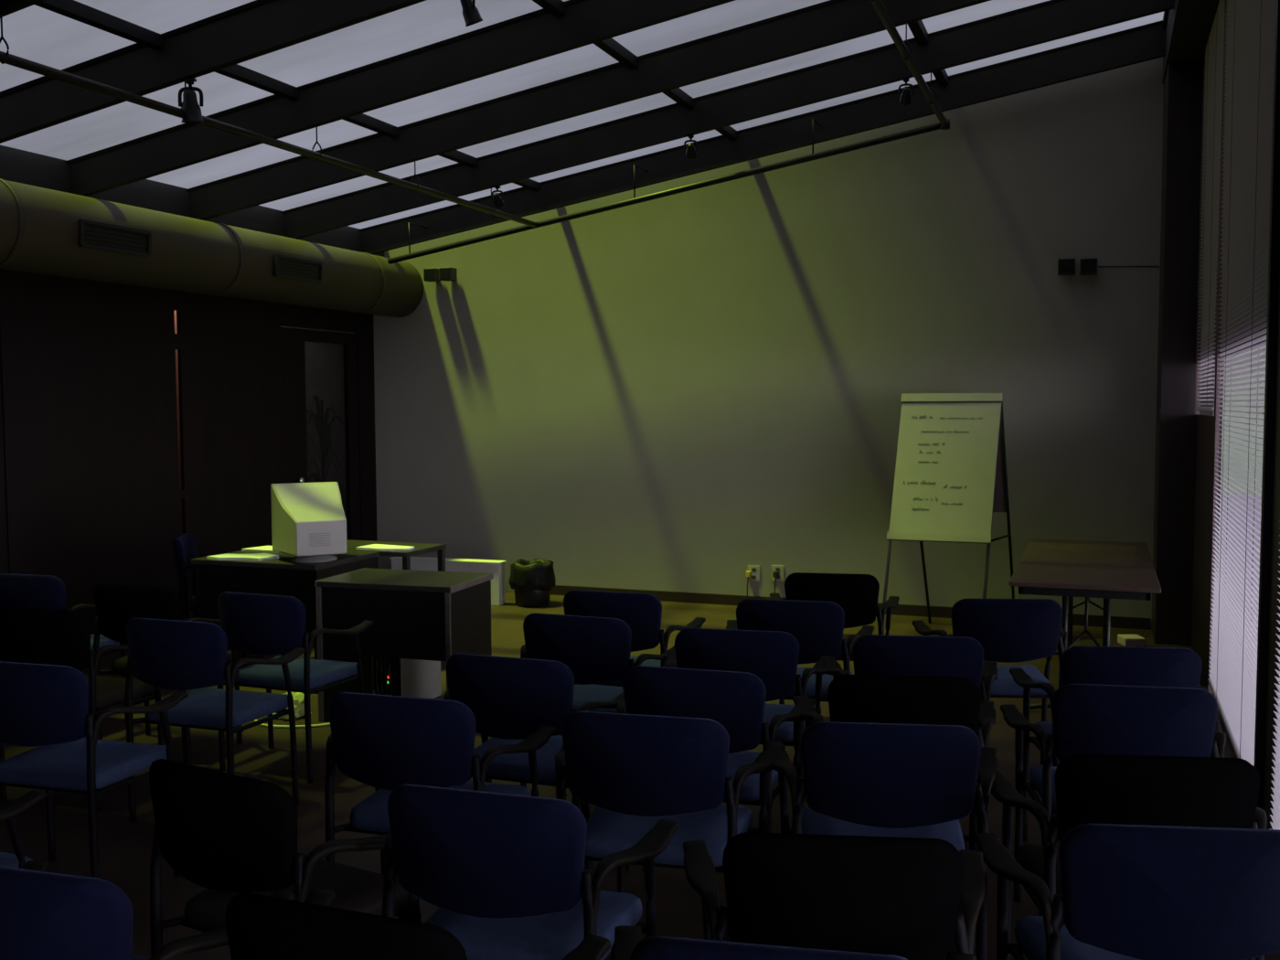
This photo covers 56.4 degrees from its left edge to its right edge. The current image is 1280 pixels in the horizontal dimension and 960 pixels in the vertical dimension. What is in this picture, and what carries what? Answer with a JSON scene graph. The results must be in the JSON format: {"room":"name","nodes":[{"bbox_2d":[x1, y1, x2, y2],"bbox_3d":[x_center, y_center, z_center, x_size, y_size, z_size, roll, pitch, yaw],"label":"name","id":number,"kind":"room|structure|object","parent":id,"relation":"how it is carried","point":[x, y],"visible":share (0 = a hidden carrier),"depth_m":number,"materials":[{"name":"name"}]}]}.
{"room":"lecture room","nodes":[
{"label":"lecture room","id":0,"kind":"room"},
{"bbox_2d":[0,269,377,645],"bbox_3d":[-5.320,-0.312,6.219,1.992,3.180,11.190,1,4,21],"label":"wall","id":1,"kind":"structure","parent":0,"point":[90,494],"depth_m":8.33,"materials":[{"name":"brown wood"}]},
{"bbox_2d":[174,310,184,606],"bbox_3d":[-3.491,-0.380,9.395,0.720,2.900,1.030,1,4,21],"label":"trim","id":2,"kind":"structure","parent":1,"relation":"attached to","point":[176,329],"depth_m":9.65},
{"bbox_2d":[0,178,423,317],"bbox_3d":[-4.145,-1.395,5.684,0.541,0.522,10.970,1,4,21],"label":"air duct","id":3,"kind":"object","parent":1,"relation":"attached to","point":[46,231],"visible":1,"depth_m":7.99,"materials":[{"name":"white metal"}]},
{"bbox_2d":[77,219,151,256],"bbox_3d":[-3.239,-1.487,7.363,0.060,0.162,0.564,1,4,21],"label":"register","id":4,"kind":"object","parent":3,"relation":"attached to","point":[107,238],"depth_m":7.35,"materials":[{"name":"grey metal"}]},
{"bbox_2d":[272,254,323,283],"bbox_3d":[-2.591,-1.596,9.039,0.060,0.162,0.564,1,4,21],"label":"register","id":5,"kind":"object","parent":3,"relation":"attached to","point":[286,268],"depth_m":9.02,"materials":[{"name":"grey metal"}]},
{"bbox_2d":[280,327,360,540],"bbox_3d":[-2.704,-0.137,10.251,0.123,2.280,1.060,1,4,21],"label":"door","id":6,"kind":"structure","parent":1,"relation":"in","point":[293,349],"depth_m":10.00,"materials":[{"name":"brown wood"}]},
{"bbox_2d":[0,0,1219,256],"bbox_3d":[-1.232,-2.309,4.445,7.020,1.397,11.070,1,4,21],"label":"ceiling","id":7,"kind":"structure","parent":0,"point":[1189,24],"depth_m":7.76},
{"bbox_2d":[0,0,1174,254],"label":"window","id":8,"kind":"structure","parent":7,"relation":"attached to","point":[218,43],"depth_m":7.42,"materials":[{"name":"clear glass"}]},
{"bbox_2d":[459,0,482,26],"bbox_3d":[-0.749,-2.112,5.323,0.095,0.181,0.097,0,4,3],"label":"spot lamp","id":9,"kind":"object","parent":8,"relation":"attached to","point":[471,14],"visible":1,"depth_m":5.29,"materials":[{"name":"black metal"}]},
{"bbox_2d":[0,0,949,264],"bbox_3d":[-1.400,-2.003,5.513,4.598,0.936,8.500,1,4,21],"label":"rail","id":10,"kind":"object","parent":8,"relation":"hanging from","point":[11,59],"visible":1,"depth_m":7.75,"materials":[{"name":"black metal"}]},
{"bbox_2d":[177,77,203,122],"bbox_3d":[-2.212,-1.869,5.904,0.113,0.221,0.105,2,5,37],"label":"spot lamp","id":11,"kind":"object","parent":10,"relation":"hanging from","point":[191,108],"visible":1,"depth_m":5.87,"materials":[{"name":"black metal"}]},
{"bbox_2d":[490,185,504,208],"bbox_3d":[-1.053,-2.096,8.848,0.091,0.156,0.125,0,4,11],"label":"spot lamp","id":12,"kind":"object","parent":8,"relation":"attached to","point":[497,199],"visible":1,"depth_m":8.83,"materials":[{"name":"black metal"}]},
{"bbox_2d":[683,134,697,159],"bbox_3d":[0.354,-2.310,8.290,0.097,0.159,0.133,0,4,6],"label":"spot lamp","id":13,"kind":"object","parent":8,"relation":"attached to","point":[690,152],"visible":1,"depth_m":8.28,"materials":[{"name":"black metal"}]},
{"bbox_2d":[898,77,913,106],"bbox_3d":[1.725,-2.518,7.747,0.097,0.163,0.134,0,4,11],"label":"spot lamp","id":14,"kind":"object","parent":8,"relation":"attached to","point":[905,100],"visible":1,"depth_m":7.73,"materials":[{"name":"black metal"}]},
{"bbox_2d":[0,591,1279,959],"bbox_3d":[-2.072,1.391,5.074,8.940,0.100,11.190,1,4,21],"label":"floor","id":15,"kind":"structure","parent":0,"point":[125,846],"depth_m":4.93,"materials":[{"name":"brown carpet"}]},
{"bbox_2d":[0,788,47,868],"bbox_3d":[-1.909,1.054,3.059,0.667,0.825,0.515,1,4,21],"label":"chair","id":16,"kind":"object","parent":15,"relation":"on","point":[8,812],"visible":0.59,"depth_m":3.07,"materials":[{"name":"blue fabric"}]},
{"bbox_2d":[0,573,126,723],"bbox_3d":[-2.994,0.864,6.128,0.667,0.825,0.515,1,4,16],"label":"chair","id":17,"kind":"object","parent":15,"relation":"on","point":[16,591],"visible":0.26,"depth_m":5.86,"materials":[{"name":"blue fabric"}]},
{"bbox_2d":[0,607,164,811],"bbox_3d":[-2.398,0.927,5.108,0.667,0.825,0.515,1,4,17],"label":"chair","id":18,"kind":"object","parent":15,"relation":"on","point":[57,637],"visible":0.56,"depth_m":4.85,"materials":[{"name":"black fabric"}]},
{"bbox_2d":[0,661,188,878],"bbox_3d":[-1.940,0.989,4.086,0.667,0.825,0.515,1,4,16],"label":"chair","id":19,"kind":"object","parent":15,"relation":"on","point":[45,708],"visible":0.89,"depth_m":3.85,"materials":[{"name":"blue fabric"}]},
{"bbox_2d":[0,860,296,959],"bbox_3d":[-1.069,1.094,2.371,0.667,0.825,0.515,1,4,16],"label":"chair","id":20,"kind":"object","parent":15,"relation":"on","point":[44,915],"visible":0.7,"depth_m":2.09,"materials":[{"name":"blue fabric"}]},
{"bbox_2d":[93,584,242,764],"bbox_3d":[-2.274,0.886,5.734,0.667,0.825,0.515,1,4,17],"label":"chair","id":21,"kind":"object","parent":15,"relation":"on","point":[115,605],"visible":0.5,"depth_m":5.50,"materials":[{"name":"black fabric"}]},
{"bbox_2d":[172,533,245,667],"bbox_3d":[-2.710,0.765,7.686,0.515,0.825,0.667,-1,4,-11],"label":"chair","id":22,"kind":"object","parent":15,"relation":"on","point":[184,546],"visible":0.42,"depth_m":7.47,"materials":[{"name":"blue fabric"}]},
{"bbox_2d":[125,618,305,821],"bbox_3d":[-1.742,0.941,4.845,0.667,0.825,0.515,1,4,19],"label":"chair","id":23,"kind":"object","parent":15,"relation":"on","point":[171,655],"visible":0.89,"depth_m":4.65,"materials":[{"name":"blue fabric"}]},
{"bbox_2d":[149,758,421,956],"bbox_3d":[-0.864,1.059,2.921,0.667,0.825,0.515,2,4,30],"label":"chair","id":24,"kind":"object","parent":15,"relation":"on","point":[229,835],"visible":0.75,"depth_m":2.69,"materials":[{"name":"black fabric"}]},
{"bbox_2d":[191,550,379,688],"bbox_3d":[-2.152,0.829,7.313,0.880,0.740,0.670,1,4,20],"label":"computer desk","id":25,"kind":"object","parent":15,"relation":"on","point":[280,576],"visible":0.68,"depth_m":7.04,"materials":[{"name":"black laminate"}]},
{"bbox_2d":[207,553,279,561],"bbox_3d":[-2.372,0.460,7.170,0.400,0.016,0.270,1,4,21],"label":"loose paper","id":26,"kind":"object","parent":25,"relation":"on","point":[258,557],"visible":1,"depth_m":7.12,"materials":[{"name":"white paper"}]},
{"bbox_2d":[241,545,278,553],"bbox_3d":[-2.321,0.436,7.551,0.326,0.014,0.204,1,4,25],"label":"paper pad","id":27,"kind":"object","parent":25,"relation":"on","point":[264,549],"visible":0.64,"depth_m":7.50,"materials":[{"name":"white paper"}]},
{"bbox_2d":[270,481,347,563],"bbox_3d":[-1.928,0.250,7.045,0.395,0.445,0.427,-2,4,-28],"label":"computer monitor","id":28,"kind":"object","parent":25,"relation":"on","point":[309,520],"visible":1,"depth_m":6.95,"materials":[{"name":"beige plastic"}]},
{"bbox_2d":[272,692,311,719],"bbox_3d":[-1.852,1.194,6.353,0.204,0.130,0.212,1,4,21],"label":"crumpled bag","id":29,"kind":"object","parent":15,"relation":"on","point":[298,697],"visible":0.38,"depth_m":6.31,"materials":[{"name":"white plastic"}]},
{"bbox_2d":[254,719,330,727],"bbox_3d":[-1.717,1.257,6.247,0.551,0.014,0.249,-2,4,-24],"label":"cord","id":30,"kind":"object","parent":15,"relation":"on","point":[262,724],"visible":0.43,"depth_m":6.13,"materials":[{"name":"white plastic"}]},
{"bbox_2d":[217,591,373,783],"bbox_3d":[-1.603,0.900,5.476,0.667,0.825,0.515,1,4,22],"label":"chair","id":31,"kind":"object","parent":15,"relation":"on","point":[263,625],"visible":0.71,"depth_m":5.26,"materials":[{"name":"blue fabric"}]},
{"bbox_2d":[306,394,345,488],"bbox_3d":[-2.894,0.100,10.920,0.502,1.745,0.300,1,4,21],"label":"potted plant","id":32,"kind":"object","parent":15,"relation":"on","point":[324,434],"visible":0.6,"depth_m":10.88,"materials":[{"name":"green plant"}]},
{"bbox_2d":[281,539,446,655],"bbox_3d":[-1.831,0.795,7.869,1.000,0.735,0.480,1,4,21],"label":"table","id":33,"kind":"object","parent":15,"relation":"on","point":[419,548],"visible":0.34,"depth_m":7.78,"materials":[{"name":"black laminate"}]},
{"bbox_2d":[356,544,414,550],"bbox_3d":[-1.612,0.433,7.622,0.353,0.014,0.181,2,4,27],"label":"stack","id":34,"kind":"object","parent":33,"relation":"on","point":[374,547],"visible":1,"depth_m":7.60,"materials":[{"name":"white paper"}]},
{"bbox_2d":[314,567,493,721],"bbox_3d":[-1.241,0.884,6.364,0.779,0.741,0.520,1,4,17],"label":"desk","id":35,"kind":"object","parent":15,"relation":"on","point":[414,614],"visible":0.84,"depth_m":6.16,"materials":[{"name":"black laminate"}]},
{"bbox_2d":[373,656,441,698],"bbox_3d":[-1.301,1.020,6.602,0.180,0.440,0.486,1,4,20],"label":"computer tower","id":36,"kind":"object","parent":15,"relation":"on","point":[391,677],"visible":0.47,"depth_m":6.46,"materials":[{"name":"beige plastic"}]},
{"bbox_2d":[225,888,611,959],"bbox_3d":[-0.428,1.103,2.189,0.667,0.825,0.515,1,4,21],"label":"chair","id":37,"kind":"object","parent":15,"relation":"on","point":[259,927],"visible":1,"depth_m":1.95,"materials":[{"name":"black fabric"}]},
{"bbox_2d":[324,692,555,874],"bbox_3d":[-0.629,1.013,3.624,0.667,0.825,0.515,1,4,17],"label":"chair","id":38,"kind":"object","parent":15,"relation":"on","point":[383,742],"visible":0.7,"depth_m":3.38,"materials":[{"name":"blue fabric"}]},
{"bbox_2d":[389,556,506,605],"bbox_3d":[-1.616,0.844,10.039,1.025,0.360,0.130,1,4,18],"label":"base cabinet","id":39,"kind":"object","parent":15,"relation":"on","point":[417,563],"visible":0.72,"depth_m":9.92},
{"bbox_2d":[382,783,678,959],"bbox_3d":[-0.279,1.065,2.784,0.667,0.825,0.515,1,4,17],"label":"chair","id":40,"kind":"object","parent":15,"relation":"on","point":[506,875],"visible":0.91,"depth_m":2.55,"materials":[{"name":"blue fabric"}]},
{"bbox_2d":[508,557,555,607],"bbox_3d":[-0.892,0.846,9.871,0.380,0.372,0.388,1,4,21],"label":"waste bin","id":41,"kind":"object","parent":15,"relation":"on","point":[532,581],"visible":1,"depth_m":9.74,"materials":[{"name":"black plastic"}]},
{"bbox_2d":[443,652,629,870],"bbox_3d":[-0.368,0.979,4.145,0.667,0.825,0.515,1,4,20],"label":"chair","id":42,"kind":"object","parent":15,"relation":"on","point":[509,698],"visible":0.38,"depth_m":3.90,"materials":[{"name":"blue fabric"}]},
{"bbox_2d":[520,612,674,787],"bbox_3d":[-0.182,0.930,4.907,0.667,0.825,0.515,1,4,21],"label":"chair","id":43,"kind":"object","parent":15,"relation":"on","point":[596,650],"visible":0.41,"depth_m":4.65,"materials":[{"name":"blue fabric"}]},
{"bbox_2d":[560,589,705,735],"bbox_3d":[-0.065,0.892,5.504,0.667,0.825,0.515,1,4,18],"label":"chair","id":44,"kind":"object","parent":15,"relation":"on","point":[642,613],"visible":0.2,"depth_m":5.24,"materials":[{"name":"blue fabric"}]},
{"bbox_2d":[554,711,785,877],"bbox_3d":[0.059,1.024,3.412,0.667,0.825,0.515,1,4,14],"label":"chair","id":45,"kind":"object","parent":15,"relation":"on","point":[638,771],"visible":0.76,"depth_m":3.17,"materials":[{"name":"blue fabric"}]},
{"bbox_2d":[616,665,816,893],"bbox_3d":[0.224,0.989,3.959,0.667,0.825,0.515,1,4,17],"label":"chair","id":46,"kind":"object","parent":15,"relation":"on","point":[736,700],"visible":0.39,"depth_m":3.71,"materials":[{"name":"blue fabric"}]},
{"bbox_2d":[665,628,827,808],"bbox_3d":[0.399,0.947,4.607,0.667,0.825,0.515,1,4,13],"label":"chair","id":47,"kind":"object","parent":15,"relation":"on","point":[772,656],"visible":0.36,"depth_m":4.35,"materials":[{"name":"blue fabric"}]},
{"bbox_2d":[610,925,976,959],"bbox_3d":[0.246,1.109,2.054,0.667,0.825,0.515,0,4,11],"label":"chair","id":48,"kind":"object","parent":15,"relation":"on","point":[628,944],"visible":1,"depth_m":1.82,"materials":[{"name":"blue fabric"}]},
{"bbox_2d":[725,598,874,702],"bbox_3d":[0.681,0.905,5.258,0.667,0.825,0.515,1,4,14],"label":"chair","id":49,"kind":"object","parent":15,"relation":"on","point":[817,627],"visible":0.33,"depth_m":5.00,"materials":[{"name":"blue fabric"}]},
{"bbox_2d":[682,832,985,959],"bbox_3d":[0.411,1.079,2.521,0.667,0.825,0.515,0,4,6],"label":"chair","id":50,"kind":"object","parent":15,"relation":"on","point":[909,898],"visible":0.88,"depth_m":2.26,"materials":[{"name":"black fabric"}]},
{"bbox_2d":[769,572,899,704],"bbox_3d":[0.976,0.853,6.052,0.667,0.825,0.515,0,4,11],"label":"chair","id":51,"kind":"object","parent":15,"relation":"on","point":[858,594],"visible":0.36,"depth_m":5.79,"materials":[{"name":"black fabric"}]},
{"bbox_2d":[764,721,998,959],"bbox_3d":[0.675,1.027,3.319,0.667,0.825,0.515,0,4,7],"label":"chair","id":52,"kind":"object","parent":15,"relation":"on","point":[895,780],"visible":0.71,"depth_m":3.07,"materials":[{"name":"blue fabric"}]},
{"bbox_2d":[792,674,995,834],"bbox_3d":[0.830,0.993,3.858,0.667,0.825,0.515,0,4,7],"label":"chair","id":53,"kind":"object","parent":15,"relation":"on","point":[869,698],"visible":0.22,"depth_m":3.60,"materials":[{"name":"black fabric"}]},
{"bbox_2d":[821,634,998,826],"bbox_3d":[1.021,0.953,4.481,0.667,0.825,0.515,0,4,8],"label":"chair","id":54,"kind":"object","parent":15,"relation":"on","point":[922,656],"visible":0.29,"depth_m":4.22,"materials":[{"name":"blue fabric"}]},
{"bbox_2d":[883,393,1014,627],"bbox_3d":[2.217,0.245,8.514,0.872,1.724,0.802,1,4,21],"label":"flip chart","id":55,"kind":"object","parent":15,"relation":"on","point":[951,475],"visible":0.98,"depth_m":8.42,"materials":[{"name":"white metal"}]},
{"bbox_2d":[886,531,991,543],"bbox_3d":[2.080,0.401,8.321,0.707,0.064,0.062,1,4,21],"label":"tray","id":56,"kind":"object","parent":55,"relation":"on","point":[957,537],"depth_m":8.30,"materials":[{"name":"metal"}]},
{"bbox_2d":[911,598,1067,764],"bbox_3d":[1.568,0.900,5.281,0.667,0.825,0.515,0,4,3],"label":"chair","id":57,"kind":"object","parent":15,"relation":"on","point":[1008,630],"visible":0.51,"depth_m":5.03,"materials":[{"name":"blue fabric"}]},
{"bbox_2d":[1008,538,1161,709],"bbox_3d":[2.592,0.831,6.963,0.715,0.743,2.070,1,4,21],"label":"folding table","id":58,"kind":"object","parent":15,"relation":"on","point":[1108,570],"visible":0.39,"depth_m":6.44,"materials":[{"name":"brown laminate"}]},
{"bbox_2d":[1009,645,1207,843],"bbox_3d":[1.693,0.963,4.275,0.667,0.825,0.515,0,4,7],"label":"chair","id":59,"kind":"object","parent":15,"relation":"on","point":[1122,666],"visible":0.35,"depth_m":4.02,"materials":[{"name":"blue fabric"}]},
{"bbox_2d":[1000,683,1226,916],"bbox_3d":[1.484,0.999,3.716,0.667,0.825,0.515,0,4,10],"label":"chair","id":60,"kind":"object","parent":15,"relation":"on","point":[1088,719],"visible":0.6,"depth_m":3.47,"materials":[{"name":"blue fabric"}]},
{"bbox_2d":[985,754,1266,959],"bbox_3d":[1.239,1.044,3.026,0.667,0.825,0.515,0,4,6],"label":"chair","id":61,"kind":"object","parent":15,"relation":"on","point":[1143,790],"visible":0.52,"depth_m":2.77,"materials":[{"name":"black fabric"}]},
{"bbox_2d":[974,823,1279,959],"bbox_3d":[1.086,1.074,2.561,0.667,0.825,0.515,0,4,6],"label":"chair","id":62,"kind":"object","parent":15,"relation":"on","point":[1129,891],"visible":1,"depth_m":2.31,"materials":[{"name":"blue fabric"}]},
{"bbox_2d":[1117,634,1145,646],"bbox_3d":[3.349,1.095,8.146,0.140,0.060,0.140,0,4,1],"label":"box","id":63,"kind":"object","parent":15,"relation":"on","point":[1125,640],"visible":0.96,"depth_m":8.08,"materials":[{"name":"white cardboard"}]},
{"bbox_2d":[373,57,1163,629],"bbox_3d":[0.787,-1.109,9.752,7.020,4.277,0.120,1,4,21],"label":"wall","id":64,"kind":"structure","parent":0,"point":[686,391],"depth_m":9.52,"materials":[{"name":"white paint"}]},
{"bbox_2d":[423,267,440,282],"bbox_3d":[-1.836,-1.815,10.584,0.116,0.110,0.133,1,4,21],"label":"wall speaker","id":65,"kind":"object","parent":64,"relation":"attached to","point":[430,274],"visible":0.93,"depth_m":10.53,"materials":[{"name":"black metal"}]},
{"bbox_2d":[424,268,434,279],"bbox_3d":[-1.859,-1.811,10.523,0.100,0.094,0.003,1,4,21],"label":"grille","id":66,"kind":"object","parent":65,"relation":"attached to","point":[429,273],"depth_m":10.52,"materials":[{"name":"black metal"}]},
{"bbox_2d":[439,266,457,281],"bbox_3d":[-1.687,-1.812,10.526,0.116,0.110,0.133,1,4,21],"label":"wall speaker","id":67,"kind":"object","parent":64,"relation":"attached to","point":[448,273],"visible":1,"depth_m":10.47,"materials":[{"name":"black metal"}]},
{"bbox_2d":[439,267,449,279],"bbox_3d":[-1.710,-1.808,10.466,0.100,0.094,0.003,1,4,21],"label":"grille","id":68,"kind":"object","parent":67,"relation":"attached to","point":[444,272],"depth_m":10.47,"materials":[{"name":"black metal"}]},
{"bbox_2d":[745,565,759,598],"bbox_3d":[0.918,0.841,9.736,0.110,0.286,0.050,1,4,21],"label":"wall outlet","id":69,"kind":"object","parent":64,"relation":"attached to","point":[752,574],"visible":0.98,"depth_m":9.74,"materials":[{"name":"white plastic"}]},
{"bbox_2d":[771,565,783,592],"bbox_3d":[1.118,0.795,9.656,0.091,0.218,0.050,1,4,21],"label":"wall outlet","id":70,"kind":"object","parent":64,"relation":"attached to","point":[777,570],"visible":0.96,"depth_m":9.63,"materials":[{"name":"white plastic"}]},
{"bbox_2d":[550,585,1150,629],"bbox_3d":[1.396,0.999,9.579,4.960,0.085,0.018,1,4,21],"label":"baseboard","id":71,"kind":"structure","parent":64,"relation":"attached to","point":[1116,622],"depth_m":9.72,"materials":[{"name":"brown wood"}]},
{"bbox_2d":[1057,257,1075,275],"bbox_3d":[3.105,-1.549,8.692,0.116,0.110,0.133,1,4,21],"label":"wall speaker","id":72,"kind":"object","parent":64,"relation":"attached to","point":[1065,266],"visible":1,"depth_m":8.63,"materials":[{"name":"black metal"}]},
{"bbox_2d":[1079,257,1097,275],"bbox_3d":[3.245,-1.542,8.638,0.116,0.110,0.133,1,4,21],"label":"wall speaker","id":73,"kind":"object","parent":64,"relation":"attached to","point":[1087,266],"visible":1,"depth_m":8.58,"materials":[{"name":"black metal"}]},
{"bbox_2d":[1098,266,1158,266],"bbox_3d":[3.514,-1.538,8.600,0.400,0.021,0.007,1,4,21],"label":"wire","id":74,"kind":"object","parent":64,"relation":"attached to","point":[1098,266],"visible":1,"depth_m":8.60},
{"bbox_2d":[1212,268,1279,829],"bbox_3d":[2.002,-0.721,3.352,0.100,4.300,10.970,1,4,21],"label":"window frame","id":75,"kind":"structure","parent":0,"point":[1274,581],"depth_m":4.37,"materials":[{"name":"metal"}]},
{"bbox_2d":[1151,59,1215,645],"bbox_3d":[3.769,-0.963,8.249,0.330,4.150,0.550,1,4,21],"label":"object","id":76,"kind":"structure","parent":75,"relation":"attached to","point":[1176,428],"depth_m":8.03,"materials":[{"name":"metal"}]},
{"bbox_2d":[1191,414,1215,688],"bbox_3d":[3.487,0.385,7.388,0.014,1.570,1.420,1,4,21],"label":"trim","id":77,"kind":"structure","parent":75,"relation":"attached to","point":[1205,423],"depth_m":7.34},
{"bbox_2d":[1194,0,1224,411],"bbox_3d":[3.421,-1.620,7.176,0.034,2.400,1.180,1,4,21],"label":"blind","id":78,"kind":"object","parent":75,"relation":"attached to","point":[1214,48],"visible":0.89,"depth_m":7.07,"materials":[{"name":"white plastic"}]},
{"bbox_2d":[1194,0,1227,694],"bbox_3d":[3.413,-0.829,7.177,0.020,4.020,1.556,1,4,21],"label":"trim","id":79,"kind":"structure","parent":75,"relation":"attached to","point":[1197,411],"depth_m":6.51,"materials":[{"name":"black metal"}]},
{"bbox_2d":[1202,199,1267,363],"bbox_3d":[1.905,-1.555,3.040,0.068,2.195,10.420,1,4,21],"label":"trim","id":80,"kind":"structure","parent":75,"relation":"attached to","point":[1219,199],"depth_m":5.83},
{"bbox_2d":[1207,0,1276,765],"bbox_3d":[2.737,-0.766,5.444,0.034,3.880,2.100,1,4,21],"label":"blind","id":81,"kind":"object","parent":75,"relation":"attached to","point":[1251,24],"visible":0.77,"depth_m":5.34,"materials":[{"name":"white plastic"}]},
{"bbox_2d":[1253,0,1279,810],"bbox_3d":[2.353,-0.650,4.419,0.050,4.020,0.060,1,4,21],"label":"trim","id":82,"kind":"structure","parent":75,"relation":"attached to","point":[1274,261],"depth_m":4.43,"materials":[{"name":"black metal"}]},
{"bbox_2d":[1269,499,1279,829],"bbox_3d":[1.909,-0.627,3.303,0.034,3.880,1.600,1,4,21],"label":"blind","id":83,"kind":"object","parent":75,"relation":"attached to","point":[1275,818],"visible":0.85,"depth_m":4.08,"materials":[{"name":"white plastic"}]},
{"label":"outside","id":84,"kind":"structure","parent":0,"visible":0},
{"bbox_2d":[1217,493,1261,640],"bbox_3d":[16.790,1.376,6.490,25.280,0.100,36.000,1,4,21],"label":"ground","id":85,"kind":"structure","parent":84,"point":[1259,497],"depth_m":16.75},
{"bbox_2d":[1220,345,1266,494],"bbox_3d":[22.255,-1.295,19.456,24.500,3.550,0.400,1,4,21],"label":"wall","id":86,"kind":"structure","parent":85,"relation":"on","point":[1258,465],"depth_m":23.32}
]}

